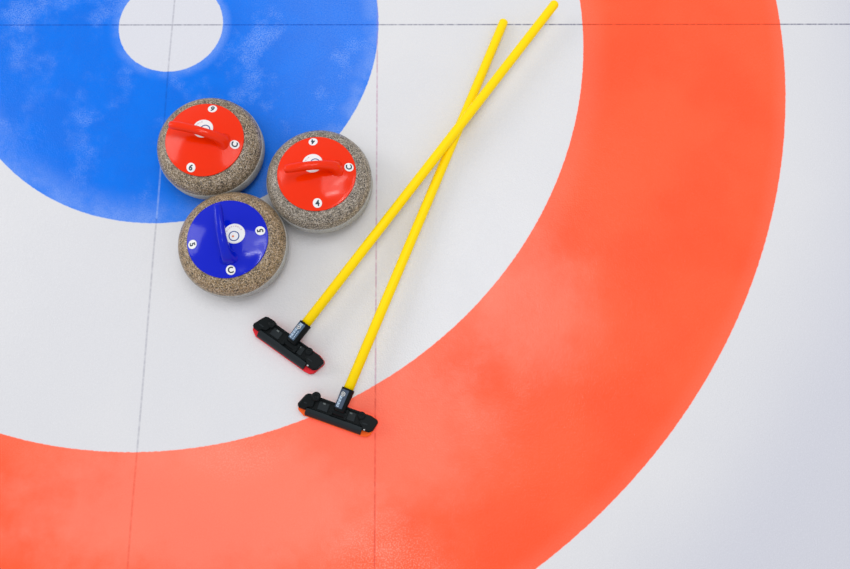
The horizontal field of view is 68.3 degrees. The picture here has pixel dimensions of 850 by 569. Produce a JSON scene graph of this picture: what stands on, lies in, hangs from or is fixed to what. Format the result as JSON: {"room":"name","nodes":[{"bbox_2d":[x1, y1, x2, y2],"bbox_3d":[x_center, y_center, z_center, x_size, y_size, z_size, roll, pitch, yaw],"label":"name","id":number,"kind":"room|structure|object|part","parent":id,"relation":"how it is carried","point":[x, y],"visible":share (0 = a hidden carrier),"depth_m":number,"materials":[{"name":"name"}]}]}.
{"room":"ice rink","nodes":[
{"label":"ice rink","id":0,"kind":"room"},
{"bbox_2d":[0,0,849,568],"bbox_3d":[-0.141,-0.272,1.774,7.600,0.060,6.200,0,78,-1],"label":"floor","id":1,"kind":"structure","parent":0,"point":[614,331],"depth_m":1.68,"materials":[{"name":"white ice"}]},
{"bbox_2d":[157,98,264,199],"bbox_3d":[-0.578,-0.375,1.666,0.281,0.182,0.281,11,78,2],"label":"stone","id":2,"kind":"object","parent":1,"relation":"on","point":[207,148],"visible":0.98,"depth_m":1.64,"materials":[{"name":"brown stone"}]},
{"bbox_3d":[-0.578,-0.382,1.636,0.205,0.022,0.205,11,78,2],"label":"handle plate","id":3,"kind":"part","parent":2,"relation":"part of","materials":[{"name":"red plastic"}]},
{"bbox_2d":[178,192,288,298],"bbox_3d":[-0.500,-0.111,1.610,0.281,0.182,0.281,-10,78,-3],"label":"stone","id":4,"kind":"object","parent":1,"relation":"on","point":[232,245],"visible":1,"depth_m":1.58,"materials":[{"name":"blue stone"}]},
{"bbox_3d":[-0.500,-0.117,1.580,0.205,0.022,0.205,-10,78,-3],"label":"handle plate","id":5,"kind":"part","parent":4,"relation":"part of","materials":[{"name":"blue plastic"}]},
{"bbox_2d":[266,130,372,233],"bbox_3d":[-0.282,-0.283,1.651,0.281,0.182,0.281,-9,78,-3],"label":"stone","id":6,"kind":"object","parent":1,"relation":"on","point":[318,181],"visible":1,"depth_m":1.62,"materials":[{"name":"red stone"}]},
{"bbox_3d":[-0.281,-0.290,1.621,0.205,0.022,0.205,-9,78,-3],"label":"handle plate","id":7,"kind":"part","parent":6,"relation":"part of","materials":[{"name":"red plastic"}]},
{"bbox_2d":[298,19,507,436],"bbox_3d":[-0.028,-0.222,1.702,0.209,0.064,1.253,19,78,3],"label":"broom","id":8,"kind":"object","parent":1,"relation":"on","point":[338,414],"visible":1,"depth_m":1.61,"materials":[{"name":"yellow plastic"}]},
{"bbox_3d":[-0.274,0.282,1.579,0.024,0.012,0.024,19,78,3],"label":"clamp knob","id":9,"kind":"part","parent":8,"relation":"part of","materials":[{"name":"black plastic"}]},
{"bbox_3d":[-0.257,0.310,1.589,0.028,0.005,0.022,19,78,3],"label":"tray panel","id":10,"kind":"part","parent":8,"relation":"part of","materials":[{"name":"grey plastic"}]},
{"bbox_2d":[334,386,353,412],"bbox_3d":[-0.204,0.290,1.574,0.034,0.034,0.061,21,78,4],"label":"socket","id":11,"kind":"object","parent":8,"relation":"attached to","point":[346,393],"depth_m":1.56,"materials":[{"name":"black plastic"}]},
{"bbox_3d":[-0.189,0.333,1.585,0.028,0.005,0.022,19,78,3],"label":"tray panel","id":12,"kind":"part","parent":8,"relation":"part of","materials":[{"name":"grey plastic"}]},
{"bbox_3d":[-0.159,0.330,1.575,0.020,0.009,0.020,19,78,3],"label":"clamp knob","id":13,"kind":"part","parent":8,"relation":"part of","materials":[{"name":"black plastic"}]},
{"bbox_3d":[0.013,-0.238,1.707,0.026,0.060,1.194,21,78,4],"label":"handle","id":14,"kind":"part","parent":8,"relation":"part of","materials":[{"name":"yellow plastic"}]},
{"bbox_2d":[253,0,557,373],"bbox_3d":[-0.013,-0.327,1.722,0.212,0.067,1.262,34,80,6],"label":"broom","id":15,"kind":"object","parent":1,"relation":"on","point":[290,346],"visible":1,"depth_m":1.65,"materials":[{"name":"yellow plastic"}]},
{"bbox_3d":[-0.396,0.102,1.620,0.020,0.009,0.020,34,80,6],"label":"clamp knob","id":16,"kind":"part","parent":15,"relation":"part of","materials":[{"name":"black plastic"}]},
{"bbox_3d":[-0.386,0.127,1.626,0.028,0.005,0.022,34,80,6],"label":"tray panel","id":17,"kind":"part","parent":15,"relation":"part of","materials":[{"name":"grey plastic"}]},
{"bbox_2d":[287,320,310,345],"bbox_3d":[-0.324,0.124,1.608,0.034,0.034,0.060,36,80,6],"label":"socket","id":18,"kind":"object","parent":15,"relation":"attached to","point":[303,326],"depth_m":1.60,"materials":[{"name":"black plastic"}]},
{"bbox_3d":[-0.326,0.167,1.619,0.028,0.005,0.022,34,80,6],"label":"tray panel","id":19,"kind":"part","parent":15,"relation":"part of","materials":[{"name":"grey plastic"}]},
{"bbox_3d":[-0.297,0.172,1.607,0.020,0.009,0.020,34,79,6],"label":"clamp knob","id":20,"kind":"part","parent":15,"relation":"part of","materials":[{"name":"black plastic"}]}
]}

